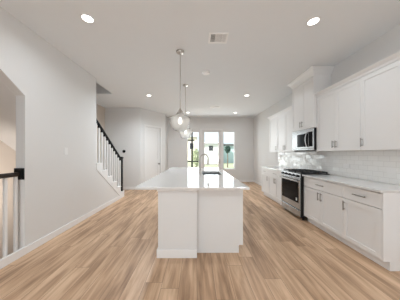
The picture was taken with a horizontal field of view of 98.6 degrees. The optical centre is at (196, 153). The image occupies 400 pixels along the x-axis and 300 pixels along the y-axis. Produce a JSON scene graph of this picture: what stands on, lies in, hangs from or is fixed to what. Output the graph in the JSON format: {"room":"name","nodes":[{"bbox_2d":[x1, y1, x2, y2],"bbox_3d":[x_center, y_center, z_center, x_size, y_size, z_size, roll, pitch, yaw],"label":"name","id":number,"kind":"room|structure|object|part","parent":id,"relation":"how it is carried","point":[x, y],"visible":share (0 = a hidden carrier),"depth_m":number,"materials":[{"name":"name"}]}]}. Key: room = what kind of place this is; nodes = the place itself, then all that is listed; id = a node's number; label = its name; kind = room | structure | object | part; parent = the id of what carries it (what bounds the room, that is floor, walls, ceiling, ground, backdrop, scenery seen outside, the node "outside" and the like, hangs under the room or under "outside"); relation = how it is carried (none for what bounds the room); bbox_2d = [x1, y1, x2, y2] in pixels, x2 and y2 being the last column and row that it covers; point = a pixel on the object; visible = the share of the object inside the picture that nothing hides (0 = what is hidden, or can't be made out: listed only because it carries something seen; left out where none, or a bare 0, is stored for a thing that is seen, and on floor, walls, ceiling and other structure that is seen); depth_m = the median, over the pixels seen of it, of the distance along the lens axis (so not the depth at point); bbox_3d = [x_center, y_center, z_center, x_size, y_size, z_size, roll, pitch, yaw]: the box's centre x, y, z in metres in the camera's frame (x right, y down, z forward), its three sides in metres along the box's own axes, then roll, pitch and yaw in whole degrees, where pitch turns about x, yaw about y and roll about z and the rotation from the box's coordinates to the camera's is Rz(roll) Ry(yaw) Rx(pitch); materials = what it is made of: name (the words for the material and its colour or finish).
{"room":"kitchen","nodes":[
{"label":"kitchen","id":0,"kind":"room"},
{"bbox_2d":[0,104,104,258],"bbox_3d":[-3.450,0.225,1.725,0.100,7.000,9.450,0,0,0],"label":"wall","id":1,"kind":"structure","parent":0,"point":[7,154],"depth_m":3.12,"materials":[{"name":"paint"}]},
{"bbox_2d":[0,7,118,249],"bbox_3d":[-2.325,-0.185,1.075,0.120,3.020,8.150,0,0,0],"label":"wall","id":2,"kind":"structure","parent":0,"point":[56,97],"depth_m":2.62,"materials":[{"name":"beige paint"}]},
{"bbox_2d":[0,247,25,268],"bbox_3d":[-2.318,1.275,1.482,0.134,0.100,1.565,0,0,0],"label":"trim","id":3,"kind":"structure","parent":2,"relation":"attached to","point":[12,257],"depth_m":2.10,"materials":[{"name":"white paint"}]},
{"bbox_2d":[0,168,24,257],"bbox_3d":[-2.329,0.735,1.492,0.122,1.089,1.544,0,0,0],"label":"guard railing","id":4,"kind":"object","parent":3,"relation":"on","point":[19,173],"visible":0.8,"depth_m":2.19,"materials":[{"name":"black paint"}]},
{"bbox_3d":[-2.328,0.267,1.476,0.065,0.053,1.511,0,0,0],"label":"handrail","id":5,"kind":"part","parent":4,"relation":"part of","materials":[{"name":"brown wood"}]},
{"bbox_3d":[-2.329,0.265,2.248,0.122,0.150,0.033,0,0,0],"label":"wall plate","id":6,"kind":"part","parent":4,"relation":"part of","materials":[{"name":"black paint"}]},
{"bbox_2d":[26,195,121,253],"bbox_3d":[-2.258,1.275,1.080,0.014,0.100,8.160,0,0,0],"label":"baseboard","id":7,"kind":"structure","parent":2,"relation":"attached to","point":[41,241],"depth_m":2.93,"materials":[{"name":"white paint"}]},
{"bbox_2d":[105,108,140,186],"bbox_3d":[-2.792,-0.185,6.410,1.415,3.020,0.120,0,0,0],"label":"wall","id":8,"kind":"structure","parent":0,"point":[122,125],"depth_m":6.35,"materials":[{"name":"beige paint"}]},
{"bbox_2d":[123,187,133,189],"bbox_3d":[-2.745,1.275,6.343,1.310,0.100,0.014,0,0,0],"label":"baseboard","id":9,"kind":"structure","parent":8,"relation":"attached to","point":[124,188],"depth_m":6.33,"materials":[{"name":"white paint"}]},
{"bbox_2d":[141,108,164,183],"bbox_3d":[-1.775,-0.185,6.885,0.120,3.020,1.231,0,0,36],"label":"wall","id":10,"kind":"structure","parent":0,"point":[148,117],"depth_m":6.76,"materials":[{"name":"beige paint"}]},
{"bbox_2d":[144,124,161,181],"bbox_3d":[-1.766,0.108,6.854,0.170,2.433,0.882,0,0,36],"label":"door","id":11,"kind":"structure","parent":10,"relation":"in","point":[152,134],"depth_m":6.84,"materials":[{"name":"white paint"}]},
{"bbox_2d":[165,115,167,170],"bbox_3d":[-1.427,-0.185,7.710,0.120,3.020,0.720,0,0,0],"label":"wall","id":12,"kind":"structure","parent":0,"point":[166,117],"depth_m":7.71,"materials":[{"name":"beige paint"}]},
{"bbox_2d":[0,0,399,117],"bbox_3d":[-0.375,-1.820,2.585,6.250,0.250,11.170,0,0,0],"label":"ceiling","id":13,"kind":"structure","parent":0,"point":[130,47],"depth_m":2.62,"materials":[{"name":"paint"}]},
{"bbox_2d":[80,13,94,22],"bbox_3d":[-1.370,-1.692,2.155,0.154,0.007,0.154,0,0,0],"label":"recessed light","id":14,"kind":"object","parent":13,"relation":"in","point":[87,18],"visible":1,"depth_m":2.15,"materials":[{"name":"white plastic"}]},
{"bbox_2d":[82,15,92,21],"bbox_3d":[-1.370,-1.694,2.155,0.123,0.003,0.123,0,0,0],"label":"diffuser","id":15,"kind":"object","parent":14,"relation":"attached to","point":[87,18],"depth_m":2.15,"materials":[{"name":"white plastic"}]},
{"bbox_2d":[170,49,190,130],"bbox_3d":[-0.278,-1.035,2.850,0.352,1.320,0.352,0,0,0],"label":"pendant light","id":16,"kind":"object","parent":13,"relation":"hanging from","point":[180,52],"visible":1,"depth_m":2.85,"materials":[{"name":"silver metal"}]},
{"bbox_3d":[-0.278,-1.202,2.850,0.012,0.934,0.013,0,0,0],"label":"rod","id":17,"kind":"part","parent":16,"relation":"part of","materials":[{"name":"silver metal"}]},
{"bbox_3d":[-0.278,-0.521,2.850,0.352,0.292,0.352,0,0,0],"label":"lamp shade","id":18,"kind":"part","parent":16,"relation":"part of","materials":[{"name":"clear glass"}]},
{"bbox_2d":[178,84,192,138],"bbox_3d":[-0.284,-1.035,4.250,0.352,1.320,0.352,0,0,0],"label":"pendant light","id":19,"kind":"object","parent":13,"relation":"hanging from","point":[184,85],"visible":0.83,"depth_m":4.24,"materials":[{"name":"silver metal"}]},
{"bbox_3d":[-0.284,-1.202,4.250,0.012,0.934,0.013,0,0,0],"label":"rod","id":20,"kind":"part","parent":19,"relation":"part of","materials":[{"name":"silver metal"}]},
{"bbox_3d":[-0.284,-0.521,4.250,0.352,0.292,0.352,0,0,0],"label":"lamp shade","id":21,"kind":"part","parent":19,"relation":"part of","materials":[{"name":"clear glass"}]},
{"bbox_2d":[208,33,228,43],"bbox_3d":[0.308,-1.691,2.520,0.280,0.008,0.230,0,0,0],"label":"ceiling vent","id":22,"kind":"object","parent":13,"relation":"in","point":[214,38],"visible":1,"depth_m":2.52,"materials":[{"name":"white metal"}]},
{"bbox_2d":[306,16,320,25],"bbox_3d":[1.488,-1.692,2.200,0.154,0.007,0.154,0,0,0],"label":"recessed light","id":23,"kind":"object","parent":13,"relation":"in","point":[314,20],"visible":1,"depth_m":2.20,"materials":[{"name":"white plastic"}]},
{"bbox_2d":[308,18,318,24],"bbox_3d":[1.488,-1.694,2.200,0.123,0.003,0.123,0,0,0],"label":"diffuser","id":24,"kind":"object","parent":23,"relation":"attached to","point":[312,21],"depth_m":2.20,"materials":[{"name":"white plastic"}]},
{"bbox_2d":[0,182,399,299],"bbox_3d":[-0.375,1.425,2.535,6.050,0.200,11.070,0,0,0],"label":"floor","id":25,"kind":"structure","parent":0,"point":[111,254],"depth_m":2.02,"materials":[{"name":"brown wood"}]},
{"bbox_2d":[0,80,124,196],"bbox_3d":[-2.825,-0.155,3.375,1.145,2.960,3.974,0,0,0],"label":"staircase","id":26,"kind":"structure","parent":25,"relation":"on","point":[7,97],"depth_m":2.68,"materials":[{"name":"white paint"}]},
{"bbox_2d":[96,118,122,190],"bbox_3d":[-2.305,0.159,4.590,0.096,1.960,1.433,0,0,0],"label":"stair railing","id":27,"kind":"object","parent":26,"relation":"on","point":[115,161],"visible":0.88,"depth_m":4.55,"materials":[{"name":"black paint"}]},
{"bbox_3d":[-2.305,-0.308,4.554,0.060,1.025,1.362,0,0,0],"label":"handrail","id":28,"kind":"part","parent":27,"relation":"part of","materials":[{"name":"black paint"}]},
{"bbox_3d":[-2.305,0.614,5.258,0.096,1.048,0.096,0,0,0],"label":"newel post","id":29,"kind":"part","parent":27,"relation":"part of","materials":[{"name":"black paint"}]},
{"bbox_2d":[157,190,242,257],"bbox_3d":[0.067,0.883,3.627,1.160,0.883,2.897,0,0,0],"label":"kitchen island","id":30,"kind":"object","parent":25,"relation":"on","point":[190,222],"visible":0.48,"depth_m":2.30,"materials":[{"name":"white paint"}]},
{"bbox_3d":[-0.255,0.461,3.627,0.509,0.038,2.889,0,0,0],"label":"trim","id":31,"kind":"part","parent":30,"relation":"part of","materials":[{"name":"white paint"}]},
{"bbox_3d":[-0.257,1.272,3.627,0.513,0.105,2.897,0,0,0],"label":"baseboard","id":32,"kind":"part","parent":30,"relation":"part of","materials":[{"name":"white paint"}]},
{"bbox_2d":[134,168,249,189],"bbox_3d":[-0.061,0.426,3.610,1.407,0.030,3.020,0,0,0],"label":"island countertop","id":33,"kind":"structure","parent":30,"relation":"on","point":[172,178],"depth_m":2.54,"materials":[{"name":"white stone"}]},
{"bbox_2d":[199,154,208,172],"bbox_3d":[0.146,0.206,3.583,0.223,0.409,0.134,0,0,0],"label":"faucet","id":34,"kind":"object","parent":33,"relation":"on","point":[202,154],"visible":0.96,"depth_m":3.61,"materials":[{"name":"silver metal"}]},
{"bbox_2d":[202,172,220,174],"bbox_3d":[0.310,0.551,3.710,0.402,0.218,0.712,0,0,0],"label":"sink","id":35,"kind":"object","parent":33,"relation":"in","point":[203,173],"visible":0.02,"depth_m":4.06,"materials":[{"name":"silver metal"}]},
{"bbox_3d":[0.308,0.883,2.309,0.614,0.883,0.018,0,0,0],"label":"panel","id":36,"kind":"part","parent":30,"relation":"part of","materials":[{"name":"white paint"}]},
{"bbox_2d":[262,168,270,197],"bbox_3d":[2.357,0.884,5.336,0.579,0.882,0.526,0,0,0],"label":"base cabinet","id":37,"kind":"object","parent":25,"relation":"on","point":[264,170],"visible":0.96,"depth_m":5.30,"materials":[{"name":"white paint"}]},
{"bbox_3d":[2.110,0.541,5.336,0.020,0.177,0.524,0,0,0],"label":"drawer","id":38,"kind":"part","parent":37,"relation":"part of","materials":[{"name":"white paint"}]},
{"bbox_3d":[2.110,0.925,5.336,0.020,0.576,0.524,0,0,0],"label":"door","id":39,"kind":"part","parent":37,"relation":"part of","materials":[{"name":"white paint"}]},
{"bbox_2d":[268,169,280,204],"bbox_3d":[2.357,0.884,4.614,0.579,0.882,0.913,0,0,0],"label":"base cabinet","id":40,"kind":"object","parent":25,"relation":"on","point":[274,181],"visible":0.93,"depth_m":4.66,"materials":[{"name":"white paint"}]},
{"bbox_3d":[2.110,0.925,4.843,0.020,0.576,0.453,0,0,0],"label":"door","id":41,"kind":"part","parent":40,"relation":"part of","materials":[{"name":"white paint"}]},
{"bbox_3d":[2.110,0.541,4.614,0.020,0.177,0.911,0,0,0],"label":"drawer","id":42,"kind":"part","parent":40,"relation":"part of","materials":[{"name":"white paint"}]},
{"bbox_2d":[260,166,291,170],"bbox_3d":[2.353,0.426,4.885,0.571,0.030,1.460,0,0,0],"label":"countertop","id":43,"kind":"structure","parent":40,"relation":"on","point":[277,168],"depth_m":5.04,"materials":[{"name":"white stone"}]},
{"bbox_3d":[2.110,0.925,4.386,0.020,0.576,0.453,0,0,0],"label":"door","id":44,"kind":"part","parent":40,"relation":"part of","materials":[{"name":"white paint"}]},
{"bbox_2d":[279,169,329,219],"bbox_3d":[2.292,0.844,3.770,0.655,0.962,0.758,0,0,0],"label":"gas range","id":45,"kind":"object","parent":25,"relation":"on","point":[292,180],"visible":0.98,"depth_m":3.61,"materials":[{"name":"silver metal"}]},
{"bbox_3d":[2.038,1.190,3.770,0.015,0.140,0.754,0,0,0],"label":"storage drawer","id":46,"kind":"part","parent":45,"relation":"part of","materials":[{"name":"silver metal"}]},
{"bbox_3d":[2.038,0.803,3.770,0.015,0.613,0.754,0,0,0],"label":"oven door","id":47,"kind":"part","parent":45,"relation":"part of","materials":[{"name":"silver metal"}]},
{"bbox_3d":[2.038,0.445,3.770,0.023,0.090,0.758,0,0,0],"label":"control panel","id":48,"kind":"part","parent":45,"relation":"part of","materials":[{"name":"silver metal"}]},
{"bbox_2d":[283,170,329,174],"bbox_3d":[2.331,0.411,3.770,0.578,0.017,0.758,0,0,0],"label":"cooktop","id":49,"kind":"object","parent":45,"relation":"in","point":[289,172],"depth_m":3.50,"materials":[{"name":"black metal"}]},
{"bbox_2d":[304,177,347,244],"bbox_3d":[2.357,0.884,2.929,0.579,0.882,0.906,0,0,0],"label":"base cabinet","id":50,"kind":"object","parent":25,"relation":"on","point":[323,200],"visible":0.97,"depth_m":2.83,"materials":[{"name":"white paint"}]},
{"bbox_3d":[2.110,0.925,3.156,0.020,0.576,0.450,0,0,0],"label":"door","id":51,"kind":"part","parent":50,"relation":"part of","materials":[{"name":"white paint"}]},
{"bbox_3d":[2.110,0.541,2.929,0.020,0.177,0.904,0,0,0],"label":"drawer","id":52,"kind":"part","parent":50,"relation":"part of","materials":[{"name":"white paint"}]},
{"bbox_3d":[2.110,0.925,2.702,0.020,0.576,0.450,0,0,0],"label":"door","id":53,"kind":"part","parent":50,"relation":"part of","materials":[{"name":"white paint"}]},
{"bbox_2d":[302,175,399,192],"bbox_3d":[2.353,0.426,2.660,0.571,0.030,1.450,0,0,0],"label":"countertop","id":54,"kind":"structure","parent":50,"relation":"on","point":[380,187],"depth_m":2.37,"materials":[{"name":"white stone"}]},
{"bbox_2d":[342,185,399,270],"bbox_3d":[2.357,0.884,2.207,0.579,0.882,0.535,0,0,0],"label":"base cabinet","id":55,"kind":"object","parent":25,"relation":"on","point":[371,219],"visible":0.98,"depth_m":2.06,"materials":[{"name":"white paint"}]},
{"bbox_3d":[2.110,0.541,2.215,0.020,0.177,0.516,0,0,0],"label":"drawer","id":56,"kind":"part","parent":55,"relation":"part of","materials":[{"name":"white paint"}]},
{"bbox_3d":[2.110,0.925,2.215,0.020,0.576,0.516,0,0,0],"label":"door","id":57,"kind":"part","parent":55,"relation":"part of","materials":[{"name":"white paint"}]},
{"bbox_3d":[2.374,0.884,1.947,0.546,0.882,0.016,0,0,0],"label":"panel","id":58,"kind":"part","parent":55,"relation":"part of","materials":[{"name":"white paint"}]},
{"bbox_2d":[168,118,252,179],"bbox_3d":[0.631,-0.185,8.145,4.237,3.020,0.150,0,0,0],"label":"wall","id":59,"kind":"structure","parent":0,"point":[243,127],"depth_m":8.07,"materials":[{"name":"beige paint"}]},
{"bbox_2d":[187,131,198,167],"bbox_3d":[-0.180,-0.151,8.113,0.650,1.797,0.135,0,0,0],"label":"window","id":60,"kind":"structure","parent":59,"relation":"in","point":[187,131],"depth_m":8.12,"materials":[{"name":"plastic"}]},
{"bbox_2d":[200,129,222,168],"bbox_3d":[0.685,0.077,8.130,1.050,2.495,0.159,0,0,0],"label":"door","id":61,"kind":"structure","parent":59,"relation":"in","point":[220,131],"depth_m":8.12,"materials":[{"name":"white paint"}]},
{"bbox_2d":[222,131,235,169],"bbox_3d":[1.504,-0.151,8.113,0.623,1.797,0.135,0,0,0],"label":"window","id":62,"kind":"structure","parent":59,"relation":"in","point":[223,131],"depth_m":8.12,"materials":[{"name":"plastic"}]},
{"bbox_2d":[253,24,399,184],"bbox_3d":[2.700,-0.185,2.535,0.100,3.020,11.070,0,0,0],"label":"wall","id":63,"kind":"structure","parent":0,"point":[387,44],"depth_m":3.29,"materials":[{"name":"beige paint"}]},
{"bbox_2d":[268,114,276,151],"bbox_3d":[2.476,-0.611,5.359,0.342,1.128,0.573,0,0,0],"label":"upper cabinet","id":64,"kind":"object","parent":63,"relation":"attached to","point":[272,119],"visible":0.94,"depth_m":5.30,"materials":[{"name":"white paint"}]},
{"bbox_2d":[276,106,305,151],"bbox_3d":[2.476,-0.611,4.614,0.342,1.128,0.915,0,0,0],"label":"upper cabinet","id":65,"kind":"object","parent":63,"relation":"attached to","point":[284,117],"visible":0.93,"depth_m":4.58,"materials":[{"name":"white paint"}]},
{"bbox_3d":[2.360,-0.570,4.843,0.020,1.037,0.453,0,0,0],"label":"door","id":66,"kind":"part","parent":65,"relation":"part of","materials":[{"name":"white paint"}]},
{"bbox_3d":[2.476,-1.137,4.614,0.342,0.075,0.915,0,0,0],"label":"crown moulding","id":67,"kind":"part","parent":65,"relation":"part of","materials":[{"name":"white paint"}]},
{"bbox_3d":[2.360,-0.570,4.386,0.020,1.037,0.453,0,0,0],"label":"door","id":68,"kind":"part","parent":65,"relation":"part of","materials":[{"name":"white paint"}]},
{"bbox_2d":[287,66,334,131],"bbox_3d":[2.431,-1.106,3.770,0.432,1.172,0.924,0,0,0],"label":"upper cabinet","id":69,"kind":"object","parent":63,"relation":"attached to","point":[314,79],"visible":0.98,"depth_m":3.55,"materials":[{"name":"white paint"}]},
{"bbox_3d":[2.305,-1.026,3.961,0.020,1.004,0.378,0,0,0],"label":"door","id":70,"kind":"part","parent":69,"relation":"part of","materials":[{"name":"white paint"}]},
{"bbox_2d":[292,128,316,150],"bbox_3d":[2.445,-0.297,3.770,0.405,0.440,0.756,0,0,0],"label":"microwave","id":71,"kind":"object","parent":69,"relation":"attached to","point":[302,140],"visible":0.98,"depth_m":3.68,"materials":[{"name":"silver metal"}]},
{"bbox_3d":[2.305,-0.294,3.848,0.011,0.375,0.601,0,0,0],"label":"door","id":72,"kind":"part","parent":71,"relation":"part of","materials":[{"name":"silver metal"}]},
{"bbox_3d":[2.305,-0.294,3.469,0.011,0.375,0.153,0,0,0],"label":"control panel","id":73,"kind":"part","parent":71,"relation":"part of","materials":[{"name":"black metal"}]},
{"bbox_3d":[2.305,-1.026,3.579,0.020,1.004,0.378,0,0,0],"label":"door","id":74,"kind":"part","parent":69,"relation":"part of","materials":[{"name":"white paint"}]},
{"bbox_3d":[2.431,-1.616,3.770,0.432,0.152,0.924,0,0,0],"label":"crown moulding","id":75,"kind":"part","parent":69,"relation":"part of","materials":[{"name":"white paint"}]},
{"bbox_2d":[278,150,399,184],"bbox_3d":[2.645,0.328,3.770,0.010,0.795,3.660,0,0,0],"label":"tile backsplash","id":76,"kind":"structure","parent":63,"relation":"attached to","point":[366,165],"depth_m":2.94,"materials":[{"name":"white tile"}]},
{"bbox_2d":[314,72,376,150],"bbox_3d":[2.476,-0.611,2.929,0.342,1.128,0.908,0,0,0],"label":"upper cabinet","id":77,"kind":"object","parent":63,"relation":"attached to","point":[338,104],"visible":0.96,"depth_m":2.83,"materials":[{"name":"white paint"}]},
{"bbox_3d":[2.360,-0.570,3.156,0.020,1.037,0.450,0,0,0],"label":"door","id":78,"kind":"part","parent":77,"relation":"part of","materials":[{"name":"white paint"}]},
{"bbox_3d":[2.476,-1.137,2.929,0.342,0.075,0.908,0,0,0],"label":"crown moulding","id":79,"kind":"part","parent":77,"relation":"part of","materials":[{"name":"white paint"}]},
{"bbox_3d":[2.360,-0.570,2.702,0.020,1.037,0.450,0,0,0],"label":"door","id":80,"kind":"part","parent":77,"relation":"part of","materials":[{"name":"white paint"}]},
{"bbox_2d":[357,50,399,149],"bbox_3d":[2.476,-0.611,2.192,0.342,1.128,0.565,0,0,0],"label":"upper cabinet","id":81,"kind":"object","parent":63,"relation":"attached to","point":[380,81],"visible":1,"depth_m":2.20,"materials":[{"name":"white paint"}]},
{"bbox_3d":[2.476,-1.137,2.192,0.342,0.075,0.565,0,0,0],"label":"crown moulding","id":82,"kind":"part","parent":81,"relation":"part of","materials":[{"name":"white paint"}]},
{"label":"outside","id":83,"kind":"structure","parent":0,"visible":0},
{"bbox_2d":[188,159,233,167],"bbox_3d":[2.500,1.635,39.110,85.000,0.380,61.780,0,0,0],"label":"ground","id":84,"kind":"structure","parent":83,"point":[230,165],"depth_m":21.06,"materials":[{"name":"green plant"}]},
{"bbox_2d":[188,134,196,159],"bbox_3d":[-4.550,-1.715,42.000,9.140,6.320,8.700,0,0,0],"label":"house","id":85,"kind":"structure","parent":84,"relation":"on","point":[194,135],"depth_m":38.00,"materials":[{"name":"beige"}]},
{"bbox_2d":[193,148,198,167],"bbox_3d":[-0.133,0.404,17.006,0.805,2.088,0.844,0,0,0],"label":"tree","id":86,"kind":"object","parent":84,"relation":"on","point":[195,152],"visible":0.85,"depth_m":16.92,"materials":[{"name":"green plant"}]},
{"bbox_2d":[204,142,217,163],"bbox_3d":[2.075,-0.240,28.500,3.490,3.370,7.700,0,0,0],"label":"house","id":87,"kind":"structure","parent":84,"relation":"on","point":[211,150],"depth_m":25.00,"materials":[{"name":"white"}]},
{"bbox_2d":[224,145,230,167],"bbox_3d":[3.205,0.276,17.988,0.641,2.343,0.652,0,0,0],"label":"tree","id":88,"kind":"object","parent":84,"relation":"on","point":[227,148],"visible":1,"depth_m":17.90,"materials":[{"name":"green plant"}]},
{"bbox_3d":[3.205,-0.455,17.988,0.641,0.881,0.652,0,0,0],"label":"crown","id":89,"kind":"part","parent":88,"relation":"part of","materials":[{"name":"green plant"}]},
{"bbox_2d":[224,144,233,162],"bbox_3d":[6.550,-0.165,30.500,5.140,3.220,7.700,0,0,0],"label":"house","id":90,"kind":"structure","parent":84,"relation":"on","point":[231,154],"depth_m":27.00,"materials":[{"name":"blue"}]},
{"bbox_3d":[0.500,1.405,9.610,7.000,0.080,2.780,0,0,0],"label":"patio","id":91,"kind":"object","parent":84,"relation":"on","visible":0},
{"bbox_2d":[188,132,197,167],"bbox_3d":[-0.235,-0.030,9.600,0.630,2.790,0.080,0,0,0],"label":"patio post","id":92,"kind":"object","parent":91,"relation":"on","point":[191,140],"visible":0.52,"depth_m":9.56,"materials":[{"name":"black metal"}]}
]}

